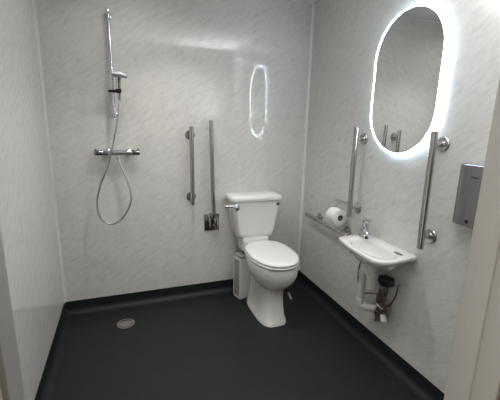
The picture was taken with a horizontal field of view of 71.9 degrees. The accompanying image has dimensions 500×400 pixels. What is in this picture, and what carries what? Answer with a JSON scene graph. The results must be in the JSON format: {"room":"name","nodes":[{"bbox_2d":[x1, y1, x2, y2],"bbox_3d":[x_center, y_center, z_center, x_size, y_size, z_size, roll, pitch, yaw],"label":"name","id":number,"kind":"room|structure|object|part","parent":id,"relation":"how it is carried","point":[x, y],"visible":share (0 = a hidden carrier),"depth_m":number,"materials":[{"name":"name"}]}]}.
{"room":"accessible bathroom","nodes":[
{"label":"accessible bathroom","id":0,"kind":"room"},
{"bbox_2d":[0,0,63,399],"bbox_3d":[-1.065,-0.060,1.350,0.100,2.572,2.318,-3,14,-20],"label":"wall","id":1,"kind":"structure","parent":0,"point":[27,214],"depth_m":1.82,"materials":[{"name":"stone"}]},
{"bbox_2d":[34,303,70,399],"bbox_3d":[-1.044,1.078,1.691,0.046,0.102,2.200,-3,14,-20],"label":"baseboard","id":2,"kind":"structure","parent":1,"relation":"attached to","point":[46,385],"depth_m":2.14,"materials":[{"name":"grey plastic"}]},
{"bbox_2d":[35,0,311,301],"bbox_3d":[-0.475,-0.380,2.818,2.238,2.572,0.100,-3,14,-20],"label":"wall","id":3,"kind":"structure","parent":0,"point":[242,66],"depth_m":2.69,"materials":[{"name":"stone"}]},
{"bbox_2d":[32,0,66,302],"bbox_3d":[-1.403,-0.361,2.411,0.016,2.370,0.016,-3,14,-20],"label":"trim","id":4,"kind":"structure","parent":3,"relation":"attached to","point":[33,1],"depth_m":2.40,"materials":[{"name":"white plastic"}]},
{"bbox_2d":[105,8,121,117],"bbox_3d":[-0.947,-0.935,2.390,0.090,0.708,0.118,-3,14,-20],"label":"riser rail","id":5,"kind":"object","parent":3,"relation":"attached to","point":[112,91],"visible":0.96,"depth_m":2.38,"materials":[{"name":"silver metal"}]},
{"bbox_3d":[-0.963,-0.939,2.389,0.025,0.700,0.025,-3,14,-20],"label":"rail","id":6,"kind":"part","parent":5,"relation":"part of","materials":[{"name":"silver metal"}]},
{"bbox_2d":[111,72,126,99],"bbox_3d":[-0.891,-0.782,2.361,0.106,0.179,0.106,5,13,15],"label":"handset","id":7,"kind":"object","parent":5,"relation":"attached to","point":[118,75],"visible":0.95,"depth_m":2.36,"materials":[{"name":"silver metal"}]},
{"bbox_3d":[-0.909,-0.782,2.387,0.036,0.168,0.069,-7,15,-34],"label":"handle","id":8,"kind":"part","parent":7,"relation":"part of","materials":[{"name":"silver metal"}]},
{"bbox_3d":[-0.890,-0.841,2.347,0.097,0.015,0.098,-3,14,-20],"label":"spray plate","id":9,"kind":"part","parent":7,"relation":"part of","materials":[{"name":"grey plastic"}]},
{"bbox_2d":[94,148,139,158],"bbox_3d":[-0.976,-0.340,2.541,0.314,0.077,0.079,-3,14,-20],"label":"shower valve","id":10,"kind":"object","parent":3,"relation":"attached to","point":[105,152],"visible":0.95,"depth_m":2.51,"materials":[{"name":"silver metal"}]},
{"bbox_3d":[-1.089,-0.338,2.477,0.058,0.039,0.039,-3,14,-20],"label":"handle","id":11,"kind":"part","parent":10,"relation":"part of","materials":[{"name":"silver metal"}]},
{"bbox_2d":[96,100,131,224],"bbox_3d":[-1.000,-0.264,2.498,0.249,0.908,0.064,-3,14,-20],"label":"shower hose","id":12,"kind":"object","parent":10,"relation":"attached to","point":[117,119],"visible":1,"depth_m":2.49,"materials":[{"name":"silver metal"}]},
{"bbox_3d":[-0.849,-0.352,2.564,0.058,0.039,0.039,-3,14,-20],"label":"handle","id":13,"kind":"part","parent":10,"relation":"part of","materials":[{"name":"silver metal"}]},
{"bbox_2d":[65,275,297,315],"bbox_3d":[-0.476,0.791,3.013,2.038,0.102,0.046,-3,14,-20],"label":"baseboard","id":14,"kind":"structure","parent":3,"relation":"attached to","point":[85,306],"depth_m":2.89,"materials":[{"name":"grey plastic"}]},
{"bbox_2d":[185,126,195,204],"bbox_3d":[-0.466,-0.270,2.744,0.080,0.620,0.088,-3,14,-20],"label":"grab rail","id":15,"kind":"object","parent":3,"relation":"attached to","point":[189,134],"visible":1,"depth_m":2.71,"materials":[{"name":"grey metal"}]},
{"bbox_2d":[204,120,218,230],"bbox_3d":[-0.306,-0.181,2.830,0.128,0.921,0.078,-3,14,-20],"label":"grab rail","id":16,"kind":"object","parent":3,"relation":"attached to","point":[211,221],"visible":1,"depth_m":2.83,"materials":[{"name":"silver metal"}]},
{"bbox_3d":[-0.328,0.189,2.948,0.128,0.145,0.006,-3,14,-20],"label":"wall plate","id":17,"kind":"part","parent":16,"relation":"part of","materials":[{"name":"silver metal"}]},
{"bbox_3d":[-0.303,-0.235,2.796,0.058,0.769,0.036,-8,16,-36],"label":"arm","id":18,"kind":"part","parent":16,"relation":"part of","materials":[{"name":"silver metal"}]},
{"bbox_2d":[293,0,313,3],"bbox_3d":[-0.428,-1.567,2.495,2.038,0.012,0.010,-3,14,-20],"label":"trim","id":19,"kind":"structure","parent":3,"relation":"attached to","point":[293,0],"depth_m":2.80,"materials":[{"name":"white plastic"}]},
{"bbox_2d":[298,3,314,269],"bbox_3d":[0.496,-0.473,3.095,0.016,2.370,0.016,-3,14,-20],"label":"trim","id":20,"kind":"structure","parent":3,"relation":"attached to","point":[313,5],"depth_m":3.06,"materials":[{"name":"white plastic"}]},
{"bbox_2d":[51,282,421,399],"bbox_3d":[0.339,1.283,1.273,2.538,0.050,4.200,-3,14,-20],"label":"floor","id":21,"kind":"structure","parent":0,"point":[209,347],"depth_m":2.24,"materials":[{"name":"grey plastic"}]},
{"bbox_2d":[116,318,134,328],"bbox_3d":[-0.933,0.922,2.590,0.132,0.014,0.132,-3,14,-20],"label":"floor drain","id":22,"kind":"object","parent":21,"relation":"on","point":[124,323],"visible":1,"depth_m":2.57,"materials":[{"name":"grey metal"}]},
{"bbox_2d":[233,251,249,299],"bbox_3d":[-0.072,0.651,2.993,0.110,0.398,0.110,-8,16,-36],"label":"bin","id":23,"kind":"object","parent":21,"relation":"on","point":[241,275],"visible":0.82,"depth_m":2.96,"materials":[{"name":"white plastic"}]},
{"bbox_3d":[-0.114,0.666,2.963,0.003,0.345,0.096,-8,16,-36],"label":"trim","id":24,"kind":"part","parent":23,"relation":"part of","materials":[{"name":"white plastic"}]},
{"bbox_3d":[-0.114,0.667,2.964,0.002,0.333,0.080,-8,16,-36],"label":"panel","id":25,"kind":"part","parent":23,"relation":"part of","materials":[{"name":"grey plastic"}]},
{"bbox_3d":[-0.067,0.466,2.951,0.110,0.018,0.110,-8,16,-36],"label":"lid","id":26,"kind":"part","parent":23,"relation":"part of","materials":[{"name":"grey plastic"}]},
{"bbox_2d":[225,191,298,326],"bbox_3d":[0.084,0.445,2.762,0.518,0.913,0.735,-3,14,-20],"label":"toilet","id":27,"kind":"object","parent":21,"relation":"on","point":[273,266],"visible":1,"depth_m":2.73,"materials":[{"name":"white ceramic"}]},
{"bbox_3d":[-0.142,0.065,2.753,0.129,0.058,0.045,-3,14,-20],"label":"flush lever","id":28,"kind":"part","parent":27,"relation":"part of","materials":[{"name":"silver metal"}]},
{"bbox_3d":[0.034,-0.033,2.916,0.454,0.051,0.214,-3,14,-20],"label":"cistern lid","id":29,"kind":"part","parent":27,"relation":"part of","materials":[{"name":"white ceramic"}]},
{"bbox_3d":[0.171,0.437,2.685,0.374,0.021,0.537,-3,14,-20],"label":"seat","id":30,"kind":"part","parent":27,"relation":"part of","materials":[{"name":"white plastic"}]},
{"bbox_3d":[0.171,0.411,2.679,0.370,0.028,0.534,-3,14,-20],"label":"lid","id":31,"kind":"part","parent":27,"relation":"part of","materials":[{"name":"white plastic"}]},
{"bbox_2d":[299,0,499,393],"bbox_3d":[0.943,-0.178,2.074,0.100,2.572,2.318,-3,14,-20],"label":"wall","id":32,"kind":"structure","parent":0,"point":[420,327],"depth_m":2.10,"materials":[{"name":"stone"}]},
{"bbox_2d":[305,212,350,235],"bbox_3d":[0.622,0.188,2.749,0.088,0.078,0.610,-3,14,-20],"label":"grab rail","id":33,"kind":"object","parent":32,"relation":"attached to","point":[319,218],"visible":0.98,"depth_m":2.67,"materials":[{"name":"grey metal"}]},
{"bbox_2d":[334,199,347,218],"bbox_3d":[0.667,0.063,2.583,0.100,0.105,0.182,-3,14,-20],"label":"toilet roll holder","id":34,"kind":"object","parent":32,"relation":"attached to","point":[340,201],"visible":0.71,"depth_m":2.60,"materials":[{"name":"silver metal"}]},
{"bbox_2d":[326,207,346,225],"bbox_3d":[0.637,0.120,2.547,0.120,0.120,0.105,-3,14,-20],"label":"toilet roll","id":35,"kind":"object","parent":34,"relation":"on","point":[332,214],"visible":0.98,"depth_m":2.51,"materials":[{"name":"white paper"}]},
{"bbox_2d":[347,127,367,216],"bbox_3d":[0.732,-0.187,2.382,0.088,0.620,0.082,-3,14,-20],"label":"grab rail","id":36,"kind":"object","parent":32,"relation":"attached to","point":[363,138],"visible":1,"depth_m":2.36,"materials":[{"name":"grey metal"}]},
{"bbox_2d":[296,270,443,399],"bbox_3d":[0.828,0.969,2.365,0.046,0.102,2.200,-3,14,-20],"label":"baseboard","id":37,"kind":"structure","parent":32,"relation":"attached to","point":[420,385],"depth_m":2.33,"materials":[{"name":"grey plastic"}]},
{"bbox_2d":[339,234,416,270],"bbox_3d":[0.749,0.337,2.127,0.284,0.108,0.460,-3,14,-20],"label":"basin","id":38,"kind":"object","parent":32,"relation":"attached to","point":[378,254],"visible":0.99,"depth_m":2.09,"materials":[{"name":"white ceramic"}]},
{"bbox_2d":[359,218,371,238],"bbox_3d":[0.759,0.191,2.249,0.068,0.126,0.150,3,13,5],"label":"tap","id":39,"kind":"object","parent":38,"relation":"on","point":[364,231],"visible":1,"depth_m":2.25,"materials":[{"name":"silver metal"}]},
{"bbox_3d":[0.755,0.208,2.234,0.052,0.060,0.113,3,13,7],"label":"spout","id":40,"kind":"part","parent":39,"relation":"part of","materials":[{"name":"silver metal"}]},
{"bbox_3d":[0.768,0.139,2.269,0.053,0.032,0.074,-3,14,-20],"label":"lever","id":41,"kind":"part","parent":39,"relation":"part of","materials":[{"name":"silver metal"}]},
{"bbox_2d":[356,266,378,311],"bbox_3d":[0.775,0.561,2.226,0.171,0.380,0.162,7,14,24],"label":"trap","id":42,"kind":"object","parent":38,"relation":"attached to","point":[370,273],"visible":0.95,"depth_m":2.27,"materials":[{"name":"white plastic"}]},
{"bbox_2d":[366,270,378,290],"bbox_3d":[0.766,0.504,2.167,0.072,0.132,0.072,-3,14,-20],"label":"drain pipe","id":43,"kind":"object","parent":42,"relation":"on","point":[372,276],"depth_m":2.14,"materials":[{"name":"white plastic"}]},
{"bbox_2d":[374,274,398,323],"bbox_3d":[0.853,0.636,2.157,0.097,0.344,0.173,-3,14,-20],"label":"mixing valve","id":44,"kind":"object","parent":32,"relation":"attached to","point":[385,281],"visible":1,"depth_m":2.16,"materials":[{"name":"black plastic"}]},
{"bbox_2d":[357,262,376,294],"bbox_3d":[0.798,0.490,2.313,0.022,0.317,0.215,-3,14,-19],"label":"hose","id":45,"kind":"object","parent":44,"relation":"attached to","point":[360,262],"visible":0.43,"depth_m":2.39,"materials":[{"name":"grey plastic"}]},
{"bbox_2d":[370,3,449,154],"bbox_3d":[0.883,-0.662,1.962,0.033,0.807,0.513,-3,14,-20],"label":"mirror","id":46,"kind":"object","parent":32,"relation":"attached to","point":[412,53],"visible":1,"depth_m":1.91,"materials":[{"name":"white mirror"}]},
{"bbox_2d":[416,131,449,249],"bbox_3d":[0.947,-0.043,1.807,0.088,0.623,0.083,-3,14,-20],"label":"grab rail","id":47,"kind":"object","parent":32,"relation":"attached to","point":[442,144],"visible":1,"depth_m":1.78,"materials":[{"name":"grey metal"}]},
{"bbox_2d":[452,163,483,228],"bbox_3d":[1.044,-0.012,1.574,0.065,0.290,0.228,-3,14,-20],"label":"dispenser","id":48,"kind":"object","parent":32,"relation":"attached to","point":[470,176],"visible":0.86,"depth_m":1.59,"materials":[{"name":"silver metal"}]},
{"bbox_3d":[0.315,0.118,0.706,2.038,2.472,0.118,-3,14,-20],"label":"wall","id":49,"kind":"structure","parent":0,"visible":0},
{"bbox_2d":[0,381,2,399],"bbox_3d":[-0.370,0.358,0.508,0.030,2.060,0.122,-3,14,-20],"label":"trim","id":50,"kind":"structure","parent":49,"relation":"attached to","point":[1,394],"depth_m":0.49,"materials":[{"name":"grey paint"}]},
{"bbox_2d":[0,227,24,399],"bbox_3d":[-0.362,0.351,0.539,0.008,2.060,0.064,-3,14,-20],"label":"trim","id":51,"kind":"structure","parent":49,"relation":"attached to","point":[10,369],"depth_m":0.50,"materials":[{"name":"grey"}]},
{"bbox_2d":[444,77,499,399],"bbox_3d":[0.587,0.302,0.853,0.030,2.060,0.122,-3,14,-20],"label":"trim","id":52,"kind":"structure","parent":49,"relation":"attached to","point":[486,383],"depth_m":0.84,"materials":[{"name":"grey paint"}]},
{"bbox_2d":[451,131,499,399],"bbox_3d":[0.563,0.299,0.862,0.008,2.060,0.044,-3,14,-20],"label":"trim","id":53,"kind":"structure","parent":49,"relation":"attached to","point":[489,244],"depth_m":0.84,"materials":[{"name":"grey paint"}]}
]}

